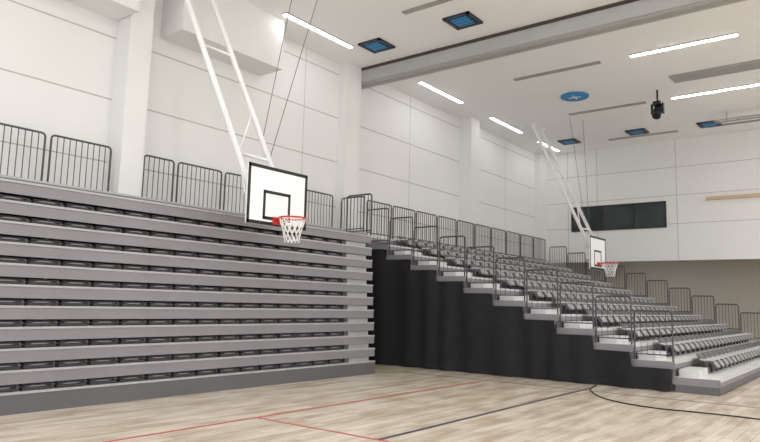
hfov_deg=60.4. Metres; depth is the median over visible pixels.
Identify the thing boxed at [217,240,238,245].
seat
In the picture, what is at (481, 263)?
seat
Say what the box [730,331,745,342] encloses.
seat
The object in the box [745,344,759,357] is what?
seat
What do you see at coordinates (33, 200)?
seat
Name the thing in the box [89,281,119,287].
seat
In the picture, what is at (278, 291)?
seat
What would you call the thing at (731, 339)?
seat
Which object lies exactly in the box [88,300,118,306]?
seat
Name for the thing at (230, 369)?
seat
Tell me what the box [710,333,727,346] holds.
seat
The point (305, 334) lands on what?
seat
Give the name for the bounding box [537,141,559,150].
recessed light
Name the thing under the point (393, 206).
guard railing
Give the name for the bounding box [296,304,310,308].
seat
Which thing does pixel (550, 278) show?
seat
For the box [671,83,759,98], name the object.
recessed light
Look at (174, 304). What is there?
seat
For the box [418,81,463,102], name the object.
recessed light
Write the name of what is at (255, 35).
box
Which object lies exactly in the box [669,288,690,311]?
guard railing
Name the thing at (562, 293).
seat
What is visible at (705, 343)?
seat
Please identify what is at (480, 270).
seat
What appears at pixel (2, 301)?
seat
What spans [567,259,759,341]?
wall
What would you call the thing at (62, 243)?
seat
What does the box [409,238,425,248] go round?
seat
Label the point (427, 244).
seat
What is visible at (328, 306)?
seat
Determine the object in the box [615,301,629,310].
seat
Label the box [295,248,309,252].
seat
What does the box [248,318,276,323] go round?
seat
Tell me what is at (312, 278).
seat
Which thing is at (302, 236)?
seat
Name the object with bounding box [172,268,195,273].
seat
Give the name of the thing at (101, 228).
seat
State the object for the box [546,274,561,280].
seat
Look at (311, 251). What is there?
seat
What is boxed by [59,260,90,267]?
seat
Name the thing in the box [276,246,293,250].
seat
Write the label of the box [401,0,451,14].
ceiling vent
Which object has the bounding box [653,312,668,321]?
seat
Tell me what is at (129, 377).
seat
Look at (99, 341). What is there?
seat
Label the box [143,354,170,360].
seat
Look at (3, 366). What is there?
seat
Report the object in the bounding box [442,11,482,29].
ceiling vent
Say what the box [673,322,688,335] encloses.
seat
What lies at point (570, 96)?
vent
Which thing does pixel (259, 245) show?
seat
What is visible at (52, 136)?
guard railing
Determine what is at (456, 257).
seat
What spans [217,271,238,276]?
seat
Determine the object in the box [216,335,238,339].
seat
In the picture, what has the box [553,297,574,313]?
seat
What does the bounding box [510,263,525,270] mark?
seat
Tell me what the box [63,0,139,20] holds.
box
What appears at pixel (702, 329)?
seat
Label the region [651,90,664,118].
spotlight
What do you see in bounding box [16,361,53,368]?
seat
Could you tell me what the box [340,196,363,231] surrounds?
guard railing
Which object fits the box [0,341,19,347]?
seat
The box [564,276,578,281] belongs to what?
seat
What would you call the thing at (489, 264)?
seat
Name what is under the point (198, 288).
seat
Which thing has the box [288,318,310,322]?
seat
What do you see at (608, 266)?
guard railing
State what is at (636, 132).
grille
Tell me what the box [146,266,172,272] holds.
seat
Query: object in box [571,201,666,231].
window
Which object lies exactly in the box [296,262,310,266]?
seat
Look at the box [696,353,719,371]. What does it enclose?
seat
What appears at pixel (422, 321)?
curtain
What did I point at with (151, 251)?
seat
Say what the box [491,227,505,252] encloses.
guard railing
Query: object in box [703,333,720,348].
seat
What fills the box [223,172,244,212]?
guard railing
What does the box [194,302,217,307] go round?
seat
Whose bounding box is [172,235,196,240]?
seat
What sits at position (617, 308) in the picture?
seat
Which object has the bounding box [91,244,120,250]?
seat
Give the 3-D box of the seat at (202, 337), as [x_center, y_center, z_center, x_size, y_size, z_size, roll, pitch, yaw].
[-3.203,2.085,11.654,0.440,0.090,0.480,-4,-9,37]
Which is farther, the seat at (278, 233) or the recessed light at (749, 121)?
the recessed light at (749, 121)
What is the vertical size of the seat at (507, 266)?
0.400 m
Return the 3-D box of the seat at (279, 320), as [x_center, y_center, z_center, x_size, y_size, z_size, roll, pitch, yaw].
[-2.030,2.020,13.225,0.440,0.090,0.480,-4,-9,37]
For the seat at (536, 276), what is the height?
0.400 m
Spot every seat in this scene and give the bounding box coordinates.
[0,194,28,201]
[0,214,27,222]
[0,235,25,242]
[0,256,24,263]
[0,277,23,283]
[0,299,22,305]
[0,319,20,326]
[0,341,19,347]
[0,363,18,369]
[0,384,17,391]
[13,319,55,325]
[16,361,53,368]
[17,382,52,390]
[19,340,54,347]
[22,299,56,305]
[23,279,57,285]
[25,258,58,265]
[26,238,59,245]
[27,218,60,225]
[28,198,61,206]
[48,319,87,325]
[52,379,85,386]
[53,359,86,366]
[54,339,87,345]
[57,280,89,286]
[57,300,88,305]
[59,241,91,248]
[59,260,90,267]
[61,222,92,229]
[62,203,92,210]
[82,319,117,325]
[85,377,115,384]
[86,338,117,344]
[86,357,116,364]
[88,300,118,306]
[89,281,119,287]
[90,263,119,268]
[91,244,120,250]
[92,207,121,214]
[92,225,121,232]
[114,319,145,324]
[115,356,144,362]
[115,374,143,381]
[116,337,144,343]
[117,301,145,306]
[118,283,146,288]
[119,265,146,270]
[120,229,147,235]
[120,247,147,252]
[121,211,148,217]
[142,337,170,342]
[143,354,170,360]
[143,372,169,379]
[144,301,171,306]
[144,319,171,324]
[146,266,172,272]
[146,284,171,289]
[147,232,172,237]
[147,249,172,254]
[148,215,173,221]
[167,336,194,341]
[168,353,194,359]
[169,370,194,376]
[170,302,195,307]
[170,319,195,323]
[171,285,195,290]
[172,218,196,224]
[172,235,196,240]
[172,251,196,256]
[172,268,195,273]
[193,369,216,374]
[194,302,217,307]
[194,319,217,323]
[194,335,217,340]
[194,352,217,357]
[195,270,217,274]
[195,286,217,290]
[196,221,218,227]
[196,237,218,242]
[196,253,218,258]
[216,318,238,323]
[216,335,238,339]
[216,351,238,356]
[216,367,238,372]
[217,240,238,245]
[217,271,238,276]
[217,287,238,291]
[217,303,238,307]
[218,224,238,229]
[218,255,238,260]
[227,318,258,323]
[236,334,258,338]
[237,272,258,277]
[237,303,258,307]
[238,227,258,232]
[238,242,258,247]
[238,257,258,262]
[238,288,258,292]
[238,350,258,354]
[238,365,258,371]
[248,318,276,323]
[251,303,276,307]
[257,259,276,263]
[257,274,276,278]
[257,289,276,293]
[257,333,276,338]
[257,364,277,369]
[258,230,276,234]
[258,244,276,249]
[258,349,276,353]
[269,318,294,322]
[272,333,294,337]
[275,232,291,236]
[275,289,294,293]
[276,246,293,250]
[276,261,293,265]
[276,275,293,279]
[276,304,294,308]
[276,348,294,352]
[276,363,294,367]
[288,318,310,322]
[293,361,311,366]
[295,235,309,239]
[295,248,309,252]
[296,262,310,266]
[296,276,310,280]
[296,290,310,294]
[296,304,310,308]
[296,332,310,336]
[296,347,311,351]
[304,304,326,308]
[306,318,326,322]
[306,332,326,336]
[309,237,325,241]
[309,250,325,254]
[310,264,325,267]
[310,277,325,281]
[310,291,326,294]
[311,346,326,350]
[311,360,327,364]
[324,265,340,269]
[324,318,341,322]
[325,239,339,243]
[325,252,339,255]
[325,278,340,282]
[325,292,340,295]
[326,305,340,308]
[326,332,341,335]
[326,345,341,349]
[327,359,342,363]
[398,236,416,245]
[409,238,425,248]
[417,239,434,246]
[420,245,438,256]
[427,241,443,247]
[430,246,448,257]
[435,242,452,248]
[440,248,457,255]
[444,244,459,249]
[444,254,463,266]
[448,249,463,256]
[453,255,472,266]
[462,257,480,267]
[468,252,481,258]
[469,264,488,277]
[471,258,489,266]
[473,253,489,259]
[478,265,497,277]
[479,259,494,266]
[481,254,496,260]
[487,260,504,267]
[487,266,504,275]
[497,261,511,268]
[497,267,513,276]
[497,275,515,288]
[503,262,518,270]
[503,268,521,277]
[504,275,523,289]
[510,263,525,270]
[511,269,528,278]
[513,276,531,286]
[520,270,535,278]
[521,277,539,286]
[525,286,544,300]
[526,271,542,279]
[527,261,541,266]
[529,278,546,286]
[532,286,551,301]
[533,272,549,279]
[536,279,553,287]
[540,273,555,280]
[540,287,558,301]
[544,280,559,287]
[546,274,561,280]
[548,288,566,301]
[550,280,567,288]
[552,274,567,281]
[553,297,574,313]
[555,288,573,298]
[558,275,572,281]
[558,281,573,289]
[562,298,582,313]
[563,289,580,298]
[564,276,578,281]
[564,283,579,289]
[569,289,586,298]
[569,298,589,313]
[570,283,585,290]
[575,283,590,290]
[577,290,591,298]
[577,299,594,313]
[582,290,598,299]
[583,299,602,309]
[585,310,606,326]
[586,284,601,291]
[590,299,608,309]
[594,285,606,291]
[594,291,609,300]
[594,310,612,326]
[597,285,610,292]
[597,300,614,310]
[600,292,615,300]
[600,310,620,326]
[603,300,620,310]
[605,292,620,300]
[608,311,626,325]
[609,300,625,310]
[614,311,632,322]
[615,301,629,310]
[620,301,636,310]
[620,311,638,322]
[620,323,641,341]
[625,301,640,309]
[626,311,644,322]
[626,323,648,340]
[629,294,642,301]
[632,302,645,309]
[632,311,649,322]
[635,302,650,309]
[635,323,654,339]
[637,311,654,322]
[639,302,654,309]
[639,323,658,338]
[641,295,654,302]
[642,311,659,322]
[644,302,658,309]
[647,323,665,337]
[648,312,663,320]
[651,323,670,337]
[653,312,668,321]
[656,322,675,336]
[656,338,679,356]
[657,312,670,321]
[660,303,673,311]
[661,322,680,336]
[662,312,676,321]
[662,337,685,354]
[666,312,680,321]
[666,322,684,335]
[669,337,690,353]
[672,312,684,321]
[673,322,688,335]
[674,312,687,321]
[674,336,695,353]
[676,322,693,334]
[678,312,691,321]
[680,336,699,352]
[681,312,694,321]
[681,322,696,334]
[684,335,704,351]
[685,312,698,320]
[685,322,700,334]
[689,321,704,333]
[689,335,708,349]
[692,321,707,333]
[693,334,712,349]
[696,321,711,332]
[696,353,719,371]
[698,334,716,349]
[699,321,714,332]
[701,352,724,370]
[703,321,717,332]
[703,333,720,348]
[706,321,720,331]
[706,333,723,346]
[706,351,728,368]
[710,321,723,331]
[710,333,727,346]
[711,350,732,367]
[713,321,726,331]
[713,332,730,346]
[716,349,736,367]
[717,332,733,345]
[720,348,740,365]
[721,332,736,344]
[724,331,739,343]
[724,348,744,364]
[727,331,742,343]
[727,347,747,362]
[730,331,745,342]
[731,346,750,362]
[734,330,747,342]
[735,330,750,342]
[735,345,753,360]
[738,345,756,359]
[741,344,759,358]
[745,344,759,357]
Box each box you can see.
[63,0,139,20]
[160,0,284,75]
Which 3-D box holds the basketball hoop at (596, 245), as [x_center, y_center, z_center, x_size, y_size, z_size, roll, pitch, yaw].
[6.792,-0.935,23.014,1.542,5.915,4.583,3,-7,-15]
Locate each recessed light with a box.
[282,12,353,47]
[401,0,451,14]
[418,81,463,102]
[489,117,522,132]
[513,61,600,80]
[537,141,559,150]
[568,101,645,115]
[608,130,677,140]
[629,32,738,57]
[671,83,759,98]
[708,119,759,127]
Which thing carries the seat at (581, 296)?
on the bleachers at (690, 375)
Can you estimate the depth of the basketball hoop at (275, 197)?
11.87 m
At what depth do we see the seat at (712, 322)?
22.69 m
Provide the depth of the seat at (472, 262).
19.00 m
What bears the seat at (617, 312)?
on the bleachers at (690, 375)
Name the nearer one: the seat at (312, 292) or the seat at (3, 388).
the seat at (3, 388)
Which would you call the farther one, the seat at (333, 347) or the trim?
the trim
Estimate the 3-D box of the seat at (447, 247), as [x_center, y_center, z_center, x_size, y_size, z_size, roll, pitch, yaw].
[2.041,0.883,20.887,0.420,0.400,0.496,-4,-9,37]
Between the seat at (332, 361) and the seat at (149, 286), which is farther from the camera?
the seat at (332, 361)
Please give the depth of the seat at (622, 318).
16.79 m
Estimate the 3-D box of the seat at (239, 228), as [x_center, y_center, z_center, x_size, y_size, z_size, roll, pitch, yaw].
[-2.675,0.191,12.755,0.440,0.090,0.480,-4,-9,37]
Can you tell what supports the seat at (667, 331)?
on the bleachers at (690, 375)
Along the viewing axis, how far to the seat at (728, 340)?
19.36 m
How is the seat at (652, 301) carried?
on the bleachers at (690, 375)
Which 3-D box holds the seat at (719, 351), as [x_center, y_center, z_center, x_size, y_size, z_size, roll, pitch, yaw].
[8.315,3.298,15.670,0.420,0.400,0.496,-4,-9,37]
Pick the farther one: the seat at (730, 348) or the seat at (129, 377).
the seat at (730, 348)
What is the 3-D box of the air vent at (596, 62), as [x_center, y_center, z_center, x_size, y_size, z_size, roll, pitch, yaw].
[5.155,-4.389,19.186,2.640,0.040,0.160,-4,-9,37]
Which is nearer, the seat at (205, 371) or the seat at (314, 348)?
the seat at (205, 371)
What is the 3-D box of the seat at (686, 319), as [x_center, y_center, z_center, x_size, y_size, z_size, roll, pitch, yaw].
[10.160,3.270,22.040,0.420,0.400,0.496,-4,-9,37]
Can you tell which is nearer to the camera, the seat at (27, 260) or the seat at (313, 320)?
the seat at (27, 260)
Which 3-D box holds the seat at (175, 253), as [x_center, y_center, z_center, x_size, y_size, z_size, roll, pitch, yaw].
[-3.543,0.598,11.516,0.440,0.090,0.480,-4,-9,37]
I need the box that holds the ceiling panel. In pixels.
[669,59,759,82]
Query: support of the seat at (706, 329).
on the bleachers at (690, 375)
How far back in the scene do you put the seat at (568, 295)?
18.23 m
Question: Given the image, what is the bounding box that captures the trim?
[706,193,759,199]
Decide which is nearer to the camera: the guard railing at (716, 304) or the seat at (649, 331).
the seat at (649, 331)
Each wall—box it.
[0,0,565,324]
[546,128,759,262]
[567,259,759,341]
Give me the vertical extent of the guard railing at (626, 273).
1.020 m
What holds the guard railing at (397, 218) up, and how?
on the bleachers at (690, 375)
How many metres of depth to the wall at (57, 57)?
15.60 m
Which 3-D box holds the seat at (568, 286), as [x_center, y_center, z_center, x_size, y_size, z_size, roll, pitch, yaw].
[5.793,2.081,20.402,0.420,0.400,0.496,-4,-9,37]
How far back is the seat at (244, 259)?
12.49 m
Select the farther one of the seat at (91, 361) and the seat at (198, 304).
the seat at (198, 304)
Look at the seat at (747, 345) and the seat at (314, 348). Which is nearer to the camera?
the seat at (314, 348)
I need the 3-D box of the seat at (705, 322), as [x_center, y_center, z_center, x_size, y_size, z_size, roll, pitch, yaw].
[11.098,3.570,21.918,0.420,0.400,0.496,-4,-9,37]
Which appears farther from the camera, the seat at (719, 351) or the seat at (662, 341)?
the seat at (719, 351)
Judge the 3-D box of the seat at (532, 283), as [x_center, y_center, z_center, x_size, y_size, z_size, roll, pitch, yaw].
[4.240,1.791,18.400,0.420,0.400,0.496,-4,-9,37]
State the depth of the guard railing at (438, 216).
22.11 m
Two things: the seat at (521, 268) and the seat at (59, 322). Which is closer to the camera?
the seat at (59, 322)
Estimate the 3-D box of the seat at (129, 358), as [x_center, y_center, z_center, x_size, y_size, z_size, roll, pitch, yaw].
[-4.080,2.206,10.463,0.440,0.090,0.480,-4,-9,37]
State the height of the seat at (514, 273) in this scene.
0.400 m
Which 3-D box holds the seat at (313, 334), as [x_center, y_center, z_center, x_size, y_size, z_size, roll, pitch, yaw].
[-1.431,2.417,13.938,0.440,0.090,0.480,-4,-9,37]
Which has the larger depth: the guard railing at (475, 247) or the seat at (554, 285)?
the seat at (554, 285)
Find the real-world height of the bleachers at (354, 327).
3.483 m
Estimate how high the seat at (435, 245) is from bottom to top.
0.400 m
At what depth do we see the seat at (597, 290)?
22.34 m
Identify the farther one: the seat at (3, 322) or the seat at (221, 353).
the seat at (221, 353)
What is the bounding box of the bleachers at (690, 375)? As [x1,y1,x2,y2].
[365,236,759,395]
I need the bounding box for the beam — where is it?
[361,0,745,88]
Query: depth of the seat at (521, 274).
19.71 m
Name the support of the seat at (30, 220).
on the bleachers at (354, 327)
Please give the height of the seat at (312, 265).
0.090 m
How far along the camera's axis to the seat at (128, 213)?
10.69 m
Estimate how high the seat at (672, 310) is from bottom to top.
0.400 m
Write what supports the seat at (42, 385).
on the bleachers at (354, 327)
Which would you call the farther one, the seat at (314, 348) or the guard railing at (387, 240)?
the guard railing at (387, 240)
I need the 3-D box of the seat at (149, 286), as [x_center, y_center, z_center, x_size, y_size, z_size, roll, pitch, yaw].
[-3.820,1.116,11.038,0.440,0.090,0.480,-4,-9,37]
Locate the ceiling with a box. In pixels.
[244,0,759,154]
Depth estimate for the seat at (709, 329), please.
21.09 m
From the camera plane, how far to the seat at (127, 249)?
10.60 m
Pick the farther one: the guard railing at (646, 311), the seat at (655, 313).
the seat at (655, 313)
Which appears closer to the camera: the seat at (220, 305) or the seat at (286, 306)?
the seat at (220, 305)
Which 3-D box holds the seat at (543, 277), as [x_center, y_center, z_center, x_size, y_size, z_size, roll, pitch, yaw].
[5.166,1.839,20.924,0.420,0.400,0.496,-4,-9,37]
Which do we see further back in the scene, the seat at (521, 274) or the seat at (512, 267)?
the seat at (512, 267)
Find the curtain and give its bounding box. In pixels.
[352,249,670,391]
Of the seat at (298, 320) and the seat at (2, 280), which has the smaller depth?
the seat at (2, 280)
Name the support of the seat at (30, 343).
on the bleachers at (354, 327)
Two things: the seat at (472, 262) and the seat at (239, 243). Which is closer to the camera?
the seat at (239, 243)
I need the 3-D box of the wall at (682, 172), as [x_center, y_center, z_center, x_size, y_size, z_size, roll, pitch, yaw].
[17.763,-1.289,21.851,26.200,4.920,0.254,-4,-9,37]
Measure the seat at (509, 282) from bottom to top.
0.400 m
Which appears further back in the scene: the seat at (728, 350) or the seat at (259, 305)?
the seat at (728, 350)
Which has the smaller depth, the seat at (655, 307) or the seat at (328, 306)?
the seat at (328, 306)
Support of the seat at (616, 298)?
on the bleachers at (690, 375)
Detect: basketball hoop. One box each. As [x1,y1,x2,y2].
[185,0,316,242]
[529,121,617,276]
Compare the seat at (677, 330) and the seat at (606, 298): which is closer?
the seat at (677, 330)
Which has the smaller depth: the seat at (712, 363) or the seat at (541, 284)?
the seat at (712, 363)
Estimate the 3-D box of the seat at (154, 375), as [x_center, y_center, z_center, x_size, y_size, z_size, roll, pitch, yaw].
[-3.776,2.548,10.796,0.440,0.090,0.480,-4,-9,37]
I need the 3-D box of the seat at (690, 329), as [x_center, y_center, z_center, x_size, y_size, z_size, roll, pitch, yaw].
[8.924,3.163,19.116,0.420,0.400,0.496,-4,-9,37]
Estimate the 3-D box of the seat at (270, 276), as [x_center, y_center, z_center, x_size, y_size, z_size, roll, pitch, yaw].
[-2.353,1.105,12.990,0.440,0.090,0.480,-4,-9,37]
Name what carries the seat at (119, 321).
on the bleachers at (354, 327)
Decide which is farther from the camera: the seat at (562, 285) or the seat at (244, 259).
the seat at (562, 285)
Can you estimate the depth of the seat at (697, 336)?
17.40 m
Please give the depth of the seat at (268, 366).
12.54 m
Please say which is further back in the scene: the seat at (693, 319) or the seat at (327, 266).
the seat at (693, 319)
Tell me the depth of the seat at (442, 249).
19.52 m
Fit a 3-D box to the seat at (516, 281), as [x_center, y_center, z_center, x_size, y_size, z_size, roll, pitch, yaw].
[3.619,1.675,17.600,0.420,0.400,0.496,-4,-9,37]
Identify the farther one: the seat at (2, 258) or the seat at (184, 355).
the seat at (184, 355)
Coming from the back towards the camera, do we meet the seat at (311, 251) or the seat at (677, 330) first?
the seat at (677, 330)
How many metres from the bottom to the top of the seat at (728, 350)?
0.400 m
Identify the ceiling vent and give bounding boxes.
[358,38,394,53]
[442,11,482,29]
[558,138,580,144]
[625,128,648,135]
[696,121,721,127]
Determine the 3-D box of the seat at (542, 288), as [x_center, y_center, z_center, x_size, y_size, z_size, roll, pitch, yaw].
[4.557,1.974,17.478,0.420,0.400,0.496,-4,-9,37]
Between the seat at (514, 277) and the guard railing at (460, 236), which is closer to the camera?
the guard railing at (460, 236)
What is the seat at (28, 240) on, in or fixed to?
on the bleachers at (354, 327)
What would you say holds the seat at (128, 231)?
on the bleachers at (354, 327)
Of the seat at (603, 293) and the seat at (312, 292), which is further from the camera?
the seat at (603, 293)
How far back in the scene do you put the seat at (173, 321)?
11.16 m
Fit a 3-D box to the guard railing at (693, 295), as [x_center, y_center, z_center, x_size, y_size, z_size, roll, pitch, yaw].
[12.017,3.284,24.292,0.780,1.020,0.040,-4,-9,37]
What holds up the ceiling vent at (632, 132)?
in the ceiling
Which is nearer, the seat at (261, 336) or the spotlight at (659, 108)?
the seat at (261, 336)
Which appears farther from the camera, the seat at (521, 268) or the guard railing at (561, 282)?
the seat at (521, 268)
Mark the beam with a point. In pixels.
(623, 14)
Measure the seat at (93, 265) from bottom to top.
0.090 m
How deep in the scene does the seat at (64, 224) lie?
9.88 m
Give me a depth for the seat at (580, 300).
17.30 m
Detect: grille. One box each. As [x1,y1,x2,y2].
[365,41,387,50]
[450,15,475,27]
[562,140,576,143]
[629,130,645,134]
[700,122,717,126]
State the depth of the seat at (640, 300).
23.46 m
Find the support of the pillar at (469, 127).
on the floor
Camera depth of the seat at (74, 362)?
9.54 m
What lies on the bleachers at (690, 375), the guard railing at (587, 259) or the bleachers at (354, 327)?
the guard railing at (587, 259)
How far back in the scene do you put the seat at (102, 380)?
9.87 m
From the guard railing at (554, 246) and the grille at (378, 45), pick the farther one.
the guard railing at (554, 246)
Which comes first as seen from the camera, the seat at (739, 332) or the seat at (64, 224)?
the seat at (64, 224)
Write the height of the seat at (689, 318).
0.400 m
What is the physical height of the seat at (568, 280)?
0.400 m
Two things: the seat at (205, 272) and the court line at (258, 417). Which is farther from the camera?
the seat at (205, 272)
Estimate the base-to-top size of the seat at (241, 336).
0.090 m
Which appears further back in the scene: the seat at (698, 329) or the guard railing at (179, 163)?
the seat at (698, 329)
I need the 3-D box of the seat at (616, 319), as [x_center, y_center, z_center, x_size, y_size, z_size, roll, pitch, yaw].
[5.812,2.457,16.435,0.420,0.400,0.496,-4,-9,37]
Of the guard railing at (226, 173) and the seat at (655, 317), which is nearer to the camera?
the guard railing at (226, 173)
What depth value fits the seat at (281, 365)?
12.91 m
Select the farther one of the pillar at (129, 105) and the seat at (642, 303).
the seat at (642, 303)
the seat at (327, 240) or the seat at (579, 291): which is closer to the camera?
the seat at (327, 240)
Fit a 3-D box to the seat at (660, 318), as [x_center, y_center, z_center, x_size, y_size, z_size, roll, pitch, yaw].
[8.296,2.922,19.638,0.420,0.400,0.496,-4,-9,37]
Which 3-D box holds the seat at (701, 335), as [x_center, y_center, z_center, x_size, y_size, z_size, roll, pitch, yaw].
[8.930,3.289,17.794,0.420,0.400,0.496,-4,-9,37]
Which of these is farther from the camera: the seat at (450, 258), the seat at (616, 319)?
the seat at (450, 258)
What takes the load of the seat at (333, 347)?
on the bleachers at (354, 327)
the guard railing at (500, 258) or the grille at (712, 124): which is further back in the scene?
the grille at (712, 124)
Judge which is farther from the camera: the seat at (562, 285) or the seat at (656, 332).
the seat at (562, 285)
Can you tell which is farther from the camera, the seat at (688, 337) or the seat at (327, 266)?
the seat at (688, 337)
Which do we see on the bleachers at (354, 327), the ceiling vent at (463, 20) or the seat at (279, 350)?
the seat at (279, 350)
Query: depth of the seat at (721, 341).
18.56 m
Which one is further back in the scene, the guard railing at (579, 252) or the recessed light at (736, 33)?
the guard railing at (579, 252)
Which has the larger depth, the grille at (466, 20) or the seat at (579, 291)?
the seat at (579, 291)
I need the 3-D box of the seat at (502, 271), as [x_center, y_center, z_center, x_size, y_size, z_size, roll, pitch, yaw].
[3.302,1.491,18.522,0.420,0.400,0.496,-4,-9,37]
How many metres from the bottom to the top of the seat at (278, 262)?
0.090 m
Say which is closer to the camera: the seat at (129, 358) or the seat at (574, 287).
the seat at (129, 358)
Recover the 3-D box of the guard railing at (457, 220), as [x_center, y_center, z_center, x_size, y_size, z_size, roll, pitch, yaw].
[3.024,0.548,23.053,0.040,1.070,1.200,-4,-9,37]
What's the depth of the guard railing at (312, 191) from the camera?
17.49 m
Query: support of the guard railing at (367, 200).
on the bleachers at (690, 375)
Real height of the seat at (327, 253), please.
0.090 m
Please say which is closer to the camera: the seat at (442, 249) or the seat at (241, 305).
the seat at (241, 305)
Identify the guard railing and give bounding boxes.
[0,122,45,180]
[46,135,111,191]
[141,155,174,201]
[175,162,221,208]
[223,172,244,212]
[307,189,332,226]
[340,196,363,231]
[346,193,372,234]
[366,200,391,238]
[366,208,388,244]
[389,216,412,254]
[392,206,415,238]
[413,226,438,264]
[416,211,436,244]
[437,216,456,244]
[439,235,465,275]
[457,220,473,246]
[466,246,493,287]
[474,224,490,250]
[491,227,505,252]
[495,257,524,300]
[506,231,519,255]
[520,234,532,257]
[526,269,558,313]
[533,237,545,259]
[549,246,566,267]
[559,282,593,328]
[567,252,585,274]
[586,259,604,281]
[595,295,632,344]
[606,266,624,288]
[626,273,645,295]
[633,310,673,361]
[647,280,667,303]
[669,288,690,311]
[691,295,714,320]
[715,304,739,329]
[740,312,759,338]
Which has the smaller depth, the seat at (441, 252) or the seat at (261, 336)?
the seat at (261, 336)
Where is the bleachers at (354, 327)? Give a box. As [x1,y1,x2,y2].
[0,174,374,415]
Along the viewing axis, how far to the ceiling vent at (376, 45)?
17.50 m
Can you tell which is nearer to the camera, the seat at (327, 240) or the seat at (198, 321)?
the seat at (198, 321)
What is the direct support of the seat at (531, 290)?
on the bleachers at (690, 375)
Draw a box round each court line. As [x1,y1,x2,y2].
[104,381,479,441]
[258,417,389,441]
[379,388,589,439]
[407,372,755,407]
[590,385,759,419]
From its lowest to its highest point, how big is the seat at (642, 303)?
0.400 m
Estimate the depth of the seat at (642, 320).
17.98 m
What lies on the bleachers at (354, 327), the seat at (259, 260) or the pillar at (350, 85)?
the seat at (259, 260)
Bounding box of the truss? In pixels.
[713,112,759,123]
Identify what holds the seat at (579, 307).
on the bleachers at (690, 375)
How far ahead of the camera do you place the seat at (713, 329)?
21.51 m
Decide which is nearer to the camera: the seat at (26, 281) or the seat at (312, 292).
the seat at (26, 281)
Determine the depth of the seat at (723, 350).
16.06 m
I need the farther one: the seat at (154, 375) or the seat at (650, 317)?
the seat at (650, 317)
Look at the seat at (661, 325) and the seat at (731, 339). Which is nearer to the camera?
the seat at (661, 325)
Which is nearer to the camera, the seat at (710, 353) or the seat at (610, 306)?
the seat at (710, 353)
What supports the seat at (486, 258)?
on the bleachers at (690, 375)
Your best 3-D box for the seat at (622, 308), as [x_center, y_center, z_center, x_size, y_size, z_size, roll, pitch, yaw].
[7.048,2.564,19.359,0.420,0.400,0.496,-4,-9,37]
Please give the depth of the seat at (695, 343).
16.14 m
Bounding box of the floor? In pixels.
[0,351,759,441]
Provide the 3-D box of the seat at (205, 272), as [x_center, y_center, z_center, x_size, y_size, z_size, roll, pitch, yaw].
[-3.239,0.940,11.848,0.440,0.090,0.480,-4,-9,37]
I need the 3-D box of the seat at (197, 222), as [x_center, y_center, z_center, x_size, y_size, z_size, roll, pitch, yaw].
[-3.265,0.080,11.993,0.440,0.090,0.480,-4,-9,37]
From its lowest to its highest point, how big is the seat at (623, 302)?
0.400 m
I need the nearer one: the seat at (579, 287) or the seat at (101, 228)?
the seat at (101, 228)
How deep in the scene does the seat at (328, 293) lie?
14.30 m
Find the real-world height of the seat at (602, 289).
0.400 m
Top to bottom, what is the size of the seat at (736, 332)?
0.400 m
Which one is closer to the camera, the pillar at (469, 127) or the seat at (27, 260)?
the seat at (27, 260)
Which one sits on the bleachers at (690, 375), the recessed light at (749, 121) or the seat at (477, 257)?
the seat at (477, 257)
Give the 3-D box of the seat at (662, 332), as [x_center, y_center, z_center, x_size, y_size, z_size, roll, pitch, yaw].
[7.060,2.815,16.714,0.420,0.400,0.496,-4,-9,37]
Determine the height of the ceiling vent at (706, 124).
0.065 m
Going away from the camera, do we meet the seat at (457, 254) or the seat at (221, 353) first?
the seat at (221, 353)
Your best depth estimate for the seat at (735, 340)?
20.21 m
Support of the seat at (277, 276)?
on the bleachers at (354, 327)
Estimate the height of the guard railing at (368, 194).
1.020 m
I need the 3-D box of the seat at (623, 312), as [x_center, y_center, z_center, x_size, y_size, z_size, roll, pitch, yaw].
[6.744,2.631,17.636,0.420,0.400,0.496,-4,-9,37]
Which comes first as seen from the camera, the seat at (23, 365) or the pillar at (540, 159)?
the seat at (23, 365)
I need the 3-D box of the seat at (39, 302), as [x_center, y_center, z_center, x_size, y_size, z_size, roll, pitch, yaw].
[-4.993,1.181,9.466,0.440,0.090,0.480,-4,-9,37]
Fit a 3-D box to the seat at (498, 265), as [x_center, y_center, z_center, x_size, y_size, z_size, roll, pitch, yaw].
[3.607,1.424,20.244,0.420,0.400,0.496,-4,-9,37]
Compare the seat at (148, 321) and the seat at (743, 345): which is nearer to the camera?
the seat at (148, 321)
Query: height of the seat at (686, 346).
0.400 m
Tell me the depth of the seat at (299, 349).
13.37 m
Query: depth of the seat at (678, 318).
21.18 m
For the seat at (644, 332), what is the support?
on the bleachers at (690, 375)
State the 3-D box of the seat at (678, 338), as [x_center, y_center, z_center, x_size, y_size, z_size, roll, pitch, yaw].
[7.377,2.998,15.792,0.420,0.400,0.496,-4,-9,37]
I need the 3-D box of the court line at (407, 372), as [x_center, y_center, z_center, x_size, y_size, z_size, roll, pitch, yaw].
[7.354,3.091,10.306,17.200,0.003,0.040,-4,-9,37]
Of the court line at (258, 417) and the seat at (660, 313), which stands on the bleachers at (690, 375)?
the seat at (660, 313)
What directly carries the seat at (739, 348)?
on the bleachers at (690, 375)
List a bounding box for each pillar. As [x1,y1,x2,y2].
[105,0,154,196]
[335,62,361,230]
[459,117,479,248]
[535,153,546,260]
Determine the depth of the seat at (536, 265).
24.39 m
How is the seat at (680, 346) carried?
on the bleachers at (690, 375)
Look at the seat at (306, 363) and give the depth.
13.33 m
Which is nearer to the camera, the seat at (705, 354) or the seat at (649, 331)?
the seat at (705, 354)
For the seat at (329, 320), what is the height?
0.090 m
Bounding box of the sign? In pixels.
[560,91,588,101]
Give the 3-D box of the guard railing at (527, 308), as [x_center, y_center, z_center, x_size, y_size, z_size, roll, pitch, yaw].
[3.698,1.605,14.899,0.776,1.018,0.036,-4,-9,37]
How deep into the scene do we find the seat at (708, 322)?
22.29 m

